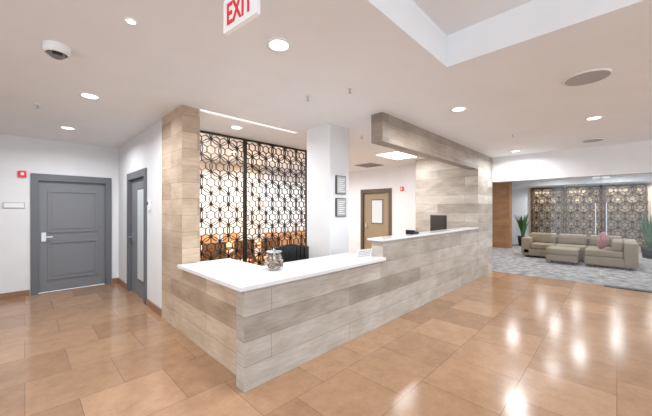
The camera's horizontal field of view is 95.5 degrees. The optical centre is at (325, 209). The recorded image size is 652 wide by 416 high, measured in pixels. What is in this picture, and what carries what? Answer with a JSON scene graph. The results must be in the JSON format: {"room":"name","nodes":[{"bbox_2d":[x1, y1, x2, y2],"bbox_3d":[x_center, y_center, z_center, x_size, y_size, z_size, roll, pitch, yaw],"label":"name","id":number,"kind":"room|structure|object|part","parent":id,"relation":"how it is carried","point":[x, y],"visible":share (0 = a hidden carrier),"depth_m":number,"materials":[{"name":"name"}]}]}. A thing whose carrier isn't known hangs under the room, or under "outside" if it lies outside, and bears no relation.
{"room":"lobby","nodes":[
{"label":"lobby","id":0,"kind":"room"},
{"bbox_2d":[118,120,161,308],"bbox_3d":[-3.235,0.110,5.197,2.840,2.780,0.160,0,0,45],"label":"wall","id":1,"kind":"structure","parent":0,"point":[144,150],"depth_m":4.64,"materials":[{"name":"white paint"}]},
{"bbox_2d":[127,168,146,304],"bbox_3d":[-3.243,0.415,5.160,1.220,2.170,0.145,0,0,45],"label":"frame","id":2,"kind":"object","parent":1,"relation":"attached to","point":[142,173],"visible":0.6,"depth_m":5.14,"materials":[{"name":"grey paint"}]},
{"bbox_2d":[132,178,142,297],"bbox_3d":[-3.237,0.471,5.166,1.016,2.038,0.059,0,0,45],"label":"leaf","id":3,"kind":"object","parent":1,"relation":"attached to","point":[137,185],"visible":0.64,"depth_m":5.19,"materials":[{"name":"grey paint"}]},
{"bbox_2d":[117,278,161,316],"bbox_3d":[-3.291,1.450,5.126,2.820,0.100,0.020,0,0,45],"label":"baseboard","id":4,"kind":"structure","parent":1,"relation":"attached to","point":[150,304],"depth_m":4.50,"materials":[{"name":"wood"}]},
{"bbox_2d":[147,201,150,209],"bbox_3d":[-2.739,-0.070,4.574,0.080,0.140,0.033,0,0,45],"label":"card reader","id":5,"kind":"object","parent":1,"relation":"attached to","point":[148,202],"visible":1,"depth_m":4.55,"materials":[{"name":"white plastic"}]},
{"bbox_2d":[0,134,304,293],"bbox_3d":[-3.768,0.110,6.809,0.180,2.780,10.830,0,0,45],"label":"wall","id":6,"kind":"structure","parent":0,"point":[28,154],"depth_m":5.23,"materials":[{"name":"paint"}]},
{"bbox_2d":[3,202,24,207],"bbox_3d":[-5.341,-0.080,5.066,0.017,0.100,0.260,0,0,45],"label":"plate","id":7,"kind":"object","parent":6,"relation":"attached to","point":[5,204],"visible":1,"depth_m":5.06,"materials":[{"name":"grey plastic"}]},
{"bbox_2d":[18,170,25,176],"bbox_3d":[-5.258,-0.625,5.125,0.054,0.110,0.100,0,0,45],"label":"fire alarm strobe","id":8,"kind":"object","parent":6,"relation":"attached to","point":[20,173],"visible":1,"depth_m":5.11,"materials":[{"name":"red plastic"}]},
{"bbox_2d":[0,278,116,299],"bbox_3d":[-5.842,1.450,4.556,0.020,0.100,4.410,0,0,45],"label":"baseboard","id":9,"kind":"structure","parent":6,"relation":"attached to","point":[15,294],"depth_m":5.08,"materials":[{"name":"wood"}]},
{"bbox_2d":[30,173,111,294],"bbox_3d":[-4.831,0.425,5.666,0.145,2.150,1.170,0,0,45],"label":"frame","id":10,"kind":"object","parent":6,"relation":"attached to","point":[34,177],"visible":0.95,"depth_m":5.41,"materials":[{"name":"grey paint"}]},
{"bbox_2d":[38,181,104,292],"bbox_3d":[-4.836,0.481,5.670,0.063,2.018,0.966,0,0,45],"label":"leaf","id":11,"kind":"object","parent":6,"relation":"attached to","point":[73,213],"visible":1,"depth_m":5.62,"materials":[{"name":"grey paint"}]},
{"bbox_2d":[41,233,52,241],"bbox_3d":[-5.059,0.490,5.371,0.075,0.160,0.150,0,0,45],"label":"door handle","id":12,"kind":"object","parent":11,"relation":"attached to","point":[43,235],"depth_m":5.36,"materials":[{"name":"silver metal"}]},
{"bbox_2d":[162,105,199,332],"bbox_3d":[-1.945,0.110,3.942,0.760,2.780,0.216,0,0,45],"label":"wall pillar","id":13,"kind":"structure","parent":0,"point":[181,126],"depth_m":3.73,"materials":[{"name":"brown wood"}]},
{"bbox_2d":[200,158,262,262],"bbox_3d":[-3.010,0.110,7.430,0.029,2.780,3.320,0,0,45],"label":"wall","id":14,"kind":"structure","parent":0,"point":[202,165],"depth_m":7.88,"materials":[{"name":"white paint"}]},
{"bbox_2d":[0,0,651,171],"bbox_3d":[3.635,-1.540,4.840,13.600,0.520,20.000,0,0,45],"label":"ceiling","id":15,"kind":"structure","parent":0,"point":[508,62],"depth_m":2.72,"materials":[{"name":"paint"}]},
{"bbox_2d":[42,40,70,59],"bbox_3d":[-2.100,-1.229,2.309,0.170,0.100,0.170,0,0,45],"label":"dome camera","id":16,"kind":"object","parent":15,"relation":"attached to","point":[56,50],"visible":1,"depth_m":2.26,"materials":[{"name":"white plastic"}]},
{"bbox_2d":[59,126,75,129],"bbox_3d":[-4.028,-1.274,4.619,0.200,0.009,0.200,0,0,45],"label":"recessed light","id":17,"kind":"object","parent":15,"relation":"in","point":[61,127],"visible":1,"depth_m":4.62,"materials":[{"name":"white plastic"}]},
{"bbox_2d":[78,93,100,99],"bbox_3d":[-2.650,-1.274,3.322,0.200,0.009,0.200,0,0,45],"label":"recessed light","id":18,"kind":"object","parent":15,"relation":"in","point":[90,96],"visible":1,"depth_m":3.33,"materials":[{"name":"white plastic"}]},
{"bbox_2d":[124,18,136,25],"bbox_3d":[-1.321,-1.274,2.004,0.075,0.009,0.075,0,0,45],"label":"recessed light","id":19,"kind":"object","parent":15,"relation":"in","point":[130,21],"visible":1,"depth_m":2.00,"materials":[{"name":"white glass"}]},
{"bbox_2d":[230,126,242,129],"bbox_3d":[-1.384,-1.274,4.584,0.200,0.009,0.200,0,0,45],"label":"recessed light","id":20,"kind":"object","parent":15,"relation":"in","point":[231,127],"visible":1,"depth_m":4.58,"materials":[{"name":"white plastic"}]},
{"bbox_2d":[224,0,259,35],"bbox_3d":[-0.456,-1.135,1.581,0.290,0.290,0.028,0,0,38],"label":"exit sign","id":21,"kind":"object","parent":15,"relation":"hanging from","point":[237,13],"visible":1,"depth_m":1.58,"materials":[{"name":"white plastic"}]},
{"bbox_2d":[200,109,296,133],"bbox_3d":[-1.058,-1.274,4.338,0.050,0.013,1.594,0,0,45],"label":"recessed light","id":22,"kind":"object","parent":15,"relation":"in","point":[201,110],"visible":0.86,"depth_m":4.23,"materials":[{"name":"white plastic"}]},
{"bbox_2d":[266,38,291,52],"bbox_3d":[-0.365,-1.274,2.296,0.200,0.009,0.200,0,0,45],"label":"recessed light","id":23,"kind":"object","parent":15,"relation":"in","point":[278,45],"visible":1,"depth_m":2.30,"materials":[{"name":"white glass"}]},
{"bbox_2d":[354,163,383,167],"bbox_3d":[1.221,-1.269,8.419,0.600,0.019,0.600,0,0,45],"label":"air diffuser","id":24,"kind":"object","parent":15,"relation":"attached to","point":[366,165],"depth_m":8.38,"materials":[{"name":"grey metal"}]},
{"bbox_2d":[375,150,417,159],"bbox_3d":[1.651,-1.267,6.888,0.600,0.023,0.920,0,0,45],"label":"light","id":25,"kind":"object","parent":15,"relation":"attached to","point":[396,155],"depth_m":6.82,"materials":[{"name":"white"}]},
{"bbox_2d":[371,112,477,169],"bbox_3d":[1.980,-1.090,5.254,0.180,0.380,3.730,0,0,45],"label":"beam","id":26,"kind":"structure","parent":15,"relation":"attached to","point":[388,131],"depth_m":4.56,"materials":[{"name":"brown wood"}]},
{"bbox_2d":[450,106,467,111],"bbox_3d":[1.684,-1.274,3.751,0.200,0.009,0.200,0,0,45],"label":"recessed light","id":27,"kind":"object","parent":15,"relation":"in","point":[460,108],"visible":1,"depth_m":3.75,"materials":[{"name":"white plastic"}]},
{"bbox_2d":[563,68,612,85],"bbox_3d":[2.511,-1.272,2.849,0.360,0.013,0.360,0,0,45],"label":"ceiling speaker","id":28,"kind":"object","parent":15,"relation":"attached to","point":[594,75],"depth_m":2.83},
{"bbox_2d":[581,138,604,142],"bbox_3d":[4.880,-1.272,5.413,0.320,0.013,0.320,0,0,45],"label":"ceiling speaker","id":29,"kind":"object","parent":15,"relation":"attached to","point":[594,139],"depth_m":5.40},
{"bbox_2d":[584,116,603,120],"bbox_3d":[3.727,-1.274,4.119,0.200,0.009,0.200,0,0,45],"label":"recessed light","id":30,"kind":"object","parent":15,"relation":"in","point":[593,117],"visible":1,"depth_m":4.13,"materials":[{"name":"white glass"}]},
{"bbox_2d":[0,263,651,415],"bbox_3d":[0.849,1.550,2.005,13.600,0.100,12.050,0,0,45],"label":"floor","id":31,"kind":"structure","parent":0,"point":[497,343],"depth_m":2.89,"materials":[{"name":"tile"}]},
{"bbox_2d":[200,234,216,259],"bbox_3d":[-2.624,1.040,6.785,0.435,0.920,0.440,0,0,45],"label":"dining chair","id":32,"kind":"object","parent":31,"relation":"on","point":[215,235],"visible":0.14,"depth_m":6.89,"materials":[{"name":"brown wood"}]},
{"bbox_2d":[202,241,225,260],"bbox_3d":[-2.150,1.040,5.477,0.435,0.920,0.440,0,0,45],"label":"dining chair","id":33,"kind":"object","parent":31,"relation":"on","point":[210,246],"visible":0.26,"depth_m":5.30,"materials":[{"name":"brown wood"}]},
{"bbox_2d":[200,130,244,261],"bbox_3d":[-1.895,0.107,4.877,0.040,2.765,1.253,0,0,45],"label":"lattice screen","id":34,"kind":"object","parent":31,"relation":"on","point":[211,134],"visible":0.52,"depth_m":5.00,"materials":[{"name":"brown metal"}]},
{"bbox_2d":[201,240,260,259],"bbox_3d":[-2.177,1.120,6.345,0.900,0.760,1.900,0,0,45],"label":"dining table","id":35,"kind":"object","parent":31,"relation":"on","point":[228,245],"visible":0.02,"depth_m":6.36,"materials":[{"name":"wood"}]},
{"bbox_2d":[223,233,247,258],"bbox_3d":[-2.204,1.040,7.213,0.435,0.920,0.440,0,0,45],"label":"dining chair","id":36,"kind":"object","parent":31,"relation":"on","point":[232,234],"visible":0.3,"depth_m":7.28,"materials":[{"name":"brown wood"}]},
{"bbox_2d":[233,239,254,263],"bbox_3d":[-1.729,1.040,5.905,0.435,0.920,0.440,0,0,45],"label":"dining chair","id":37,"kind":"object","parent":31,"relation":"on","point":[239,243],"visible":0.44,"depth_m":5.72,"materials":[{"name":"brown wood"}]},
{"bbox_2d":[251,237,278,265],"bbox_3d":[-1.309,1.040,6.333,0.435,0.920,0.440,0,0,45],"label":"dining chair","id":38,"kind":"object","parent":31,"relation":"on","point":[272,243],"visible":0.24,"depth_m":6.16,"materials":[{"name":"brown wood"}]},
{"bbox_2d":[245,139,306,265],"bbox_3d":[-0.937,0.107,5.852,0.040,2.765,1.498,0,0,45],"label":"lattice screen","id":39,"kind":"object","parent":31,"relation":"on","point":[258,143],"visible":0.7,"depth_m":5.76,"materials":[{"name":"brown metal"}]},
{"bbox_2d":[264,230,304,244],"bbox_3d":[-1.037,1.075,9.081,0.470,0.850,1.700,0,0,45],"label":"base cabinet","id":40,"kind":"object","parent":31,"relation":"on","point":[299,232],"visible":0.13,"depth_m":8.75,"materials":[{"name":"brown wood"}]},
{"bbox_2d":[274,244,308,262],"bbox_3d":[-0.446,1.000,4.112,0.660,0.999,0.631,0,0,-16],"label":"office chair","id":41,"kind":"object","parent":31,"relation":"on","point":[290,252],"visible":0.2,"depth_m":4.36,"materials":[{"name":"black leather"}]},
{"bbox_2d":[177,227,478,392],"bbox_3d":[0.768,0.940,4.987,1.635,1.120,5.790,0,0,45],"label":"reception desk","id":42,"kind":"object","parent":31,"relation":"on","point":[261,323],"visible":0.95,"depth_m":3.20,"materials":[{"name":"brown wood"}]},
{"bbox_3d":[-1.171,1.100,3.142,1.455,0.800,0.160,0,0,44],"label":"panel","id":43,"kind":"part","parent":42,"relation":"part of","materials":[{"name":"brown wood"}]},
{"bbox_2d":[177,258,259,278],"bbox_3d":[-1.206,0.675,3.449,0.975,0.040,0.670,0,0,44],"label":"countertop","id":44,"kind":"structure","parent":42,"relation":"on","point":[203,268],"depth_m":3.43,"materials":[{"name":"white stone"}]},
{"bbox_2d":[264,249,283,268],"bbox_3d":[-0.536,0.505,3.050,0.216,0.213,0.216,0,0,45],"label":"candy jar","id":45,"kind":"object","parent":42,"relation":"on","point":[274,256],"visible":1,"depth_m":3.00,"materials":[{"name":"clear glass"}]},
{"bbox_3d":[-0.536,0.416,3.050,0.160,0.036,0.160,0,0,44],"label":"lid","id":46,"kind":"part","parent":45,"relation":"part of","materials":[{"name":"silver metal"}]},
{"bbox_2d":[206,253,385,291],"bbox_3d":[-0.181,0.634,3.318,0.650,0.039,2.080,0,0,44],"label":"countertop","id":47,"kind":"structure","parent":42,"relation":"on","point":[241,280],"depth_m":2.96,"materials":[{"name":"white stone"}]},
{"bbox_2d":[354,248,371,259],"bbox_3d":[0.476,0.554,3.766,0.260,0.117,0.060,0,0,-37],"label":"card holder","id":48,"kind":"object","parent":42,"relation":"on","point":[364,253],"visible":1,"depth_m":3.75,"materials":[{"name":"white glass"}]},
{"bbox_2d":[405,230,418,233],"bbox_3d":[1.366,0.346,4.686,0.150,0.065,0.180,0,0,45],"label":"desk phone","id":49,"kind":"object","parent":42,"relation":"on","point":[407,231],"visible":0.98,"depth_m":4.62,"materials":[{"name":"black plastic"}]},
{"bbox_2d":[367,227,478,241],"bbox_3d":[1.959,0.395,5.253,0.250,0.030,3.740,0,0,44],"label":"countertop","id":50,"kind":"structure","parent":42,"relation":"on","point":[401,236],"depth_m":4.59,"materials":[{"name":"white stone"}]},
{"bbox_3d":[1.980,0.532,5.254,0.180,0.244,3.710,0,0,44],"label":"raised panel","id":51,"kind":"part","parent":42,"relation":"part of","materials":[{"name":"brown wood"}]},
{"bbox_2d":[430,215,446,230],"bbox_3d":[2.388,0.428,6.274,0.180,0.640,0.540,0,0,-13],"label":"computer monitor","id":52,"kind":"object","parent":42,"relation":"on","point":[437,222],"visible":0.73,"depth_m":6.22,"materials":[{"name":"black plastic"}]},
{"bbox_2d":[604,284,651,292],"bbox_3d":[6.138,1.494,5.233,1.780,0.011,0.170,0,0,45],"label":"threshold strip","id":53,"kind":"object","parent":31,"relation":"on","point":[611,286],"visible":1,"depth_m":5.61,"materials":[{"name":"black plastic"}]},
{"bbox_2d":[307,123,348,258],"bbox_3d":[0.028,0.110,4.687,0.510,2.780,0.425,0,0,45],"label":"wall column","id":54,"kind":"structure","parent":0,"point":[327,144],"depth_m":4.51,"materials":[{"name":"paint"}]},
{"bbox_2d":[335,198,345,216],"bbox_3d":[0.226,-0.040,4.503,0.033,0.280,0.220,0,0,45],"label":"framed notice","id":55,"kind":"object","parent":54,"relation":"attached to","point":[340,203],"visible":1,"depth_m":4.47,"materials":[{"name":"grey paper"}]},
{"bbox_2d":[335,175,345,194],"bbox_3d":[0.226,-0.380,4.503,0.033,0.280,0.220,0,0,45],"label":"framed notice","id":56,"kind":"object","parent":54,"relation":"attached to","point":[340,181],"visible":1,"depth_m":4.47,"materials":[{"name":"grey paper"}]},
{"bbox_2d":[349,164,415,253],"bbox_3d":[1.470,0.110,9.372,3.700,2.780,0.170,0,0,45],"label":"wall","id":57,"kind":"structure","parent":0,"point":[403,202],"depth_m":8.79,"materials":[{"name":"paint"}]},
{"bbox_2d":[364,192,387,253],"bbox_3d":[1.582,0.481,9.221,0.946,2.018,0.059,0,0,45],"label":"leaf","id":58,"kind":"object","parent":57,"relation":"attached to","point":[375,204],"visible":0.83,"depth_m":9.24,"materials":[{"name":"brown paint"}]},
{"bbox_2d":[361,188,391,249],"bbox_3d":[1.576,0.425,9.215,1.150,2.150,0.145,0,0,45],"label":"frame","id":59,"kind":"object","parent":57,"relation":"attached to","point":[385,190],"visible":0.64,"depth_m":9.09,"materials":[{"name":"brown wood"}]},
{"bbox_2d":[416,152,491,277],"bbox_3d":[3.188,0.110,7.417,1.490,2.780,1.050,0,0,45],"label":"wall","id":60,"kind":"structure","parent":0,"point":[463,195],"depth_m":6.94,"materials":[{"name":"brown wood"}]},
{"bbox_2d":[492,182,511,247],"bbox_3d":[6.832,0.107,12.074,1.220,2.775,0.400,0,0,45],"label":"wall pier","id":61,"kind":"object","parent":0,"point":[502,191],"visible":0.43,"depth_m":11.69,"materials":[{"name":"brown wood"}]},
{"bbox_2d":[492,140,651,182],"bbox_3d":[7.103,0.110,4.517,8.200,2.780,0.300,0,0,45],"label":"wall","id":62,"kind":"structure","parent":0,"point":[632,158],"depth_m":6.16,"materials":[{"name":"paint"}]},
{"bbox_2d":[492,244,651,289],"bbox_3d":[7.858,1.548,9.138,13.600,0.104,7.950,0,0,45],"label":"floor","id":63,"kind":"structure","parent":0,"point":[505,260],"depth_m":7.32,"materials":[{"name":"grey carpet"}]},
{"bbox_2d":[514,214,528,245],"bbox_3d":[8.209,0.805,12.416,0.614,1.380,0.688,0,0,45],"label":"potted plant","id":64,"kind":"object","parent":63,"relation":"on","point":[522,223],"visible":0.77,"depth_m":12.30,"materials":[{"name":"green plant"}]},
{"bbox_3d":[8.236,1.295,12.376,0.400,0.400,0.400,0,0,44],"label":"pot","id":65,"kind":"part","parent":64,"relation":"part of","materials":[{"name":"black ceramic"}]},
{"bbox_2d":[545,246,579,264],"bbox_3d":[6.736,1.282,8.417,0.710,0.425,0.770,0,0,45],"label":"ottoman","id":66,"kind":"object","parent":63,"relation":"on","point":[553,253],"visible":1,"depth_m":8.17,"materials":[{"name":"fabric"}]},
{"bbox_2d":[521,232,638,270],"bbox_3d":[7.268,1.117,8.694,2.580,0.755,1.710,0,0,45],"label":"sectional sofa","id":67,"kind":"object","parent":63,"relation":"on","point":[619,252],"visible":0.93,"depth_m":8.36,"materials":[{"name":"fabric"}]},
{"bbox_2d":[596,232,608,248],"bbox_3d":[7.475,0.820,8.006,0.171,0.451,0.460,0,0,16],"label":"throw pillow","id":68,"kind":"object","parent":67,"relation":"on","point":[602,240],"visible":0.98,"depth_m":7.93,"materials":[{"name":"pink fabric"}]},
{"bbox_2d":[633,214,651,258],"bbox_3d":[10.009,0.805,9.171,0.616,1.379,0.597,0,0,38],"label":"potted plant","id":69,"kind":"object","parent":63,"relation":"on","point":[646,229],"visible":1,"depth_m":9.14,"materials":[{"name":"green plant"}]},
{"bbox_3d":[10.046,1.295,9.195,0.400,0.400,0.400,0,0,44],"label":"pot","id":70,"kind":"part","parent":69,"relation":"part of","materials":[{"name":"grey ceramic"}]},
{"bbox_2d":[512,183,651,243],"bbox_3d":[11.330,0.110,10.352,10.350,2.780,0.150,0,0,45],"label":"wall","id":71,"kind":"structure","parent":0,"point":[520,196],"depth_m":13.02,"materials":[{"name":"paint"}]},
{"bbox_2d":[512,174,651,188],"bbox_3d":[10.963,-1.115,9.872,10.200,0.330,1.050,0,0,45],"label":"ceiling","id":72,"kind":"structure","parent":0,"point":[640,178],"depth_m":10.79,"materials":[{"name":"white paint"}]},
{"bbox_2d":[531,187,564,234],"bbox_3d":[9.157,0.161,12.243,1.124,2.177,0.040,0,0,45],"label":"lattice","id":73,"kind":"object","parent":72,"relation":"attached to","point":[553,188],"visible":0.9,"depth_m":12.23,"materials":[{"name":"brown metal"}]},
{"bbox_2d":[565,185,602,236],"bbox_3d":[9.963,0.161,11.451,1.124,2.177,0.040,0,0,45],"label":"lattice","id":74,"kind":"object","parent":72,"relation":"attached to","point":[600,186],"visible":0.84,"depth_m":11.44,"materials":[{"name":"brown metal"}]},
{"bbox_2d":[604,183,647,245],"bbox_3d":[10.769,0.161,10.659,1.124,2.177,0.040,0,0,45],"label":"lattice","id":75,"kind":"object","parent":72,"relation":"attached to","point":[644,184],"visible":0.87,"depth_m":10.62,"materials":[{"name":"brown metal"}]},
{"bbox_2d":[529,183,650,251],"bbox_3d":[10.011,0.265,11.507,3.550,2.430,0.048,0,0,45],"label":"screen","id":76,"kind":"object","parent":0,"point":[620,198],"depth_m":11.31,"materials":[{"name":"black metal"}]},
{"bbox_2d":[592,175,609,234],"bbox_3d":[5.566,-0.094,5.992,0.260,1.188,0.089,0,0,45],"label":"pull handles","id":77,"kind":"object","parent":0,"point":[593,177],"visible":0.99,"depth_m":6.01,"materials":[{"name":"silver metal"}]}
]}

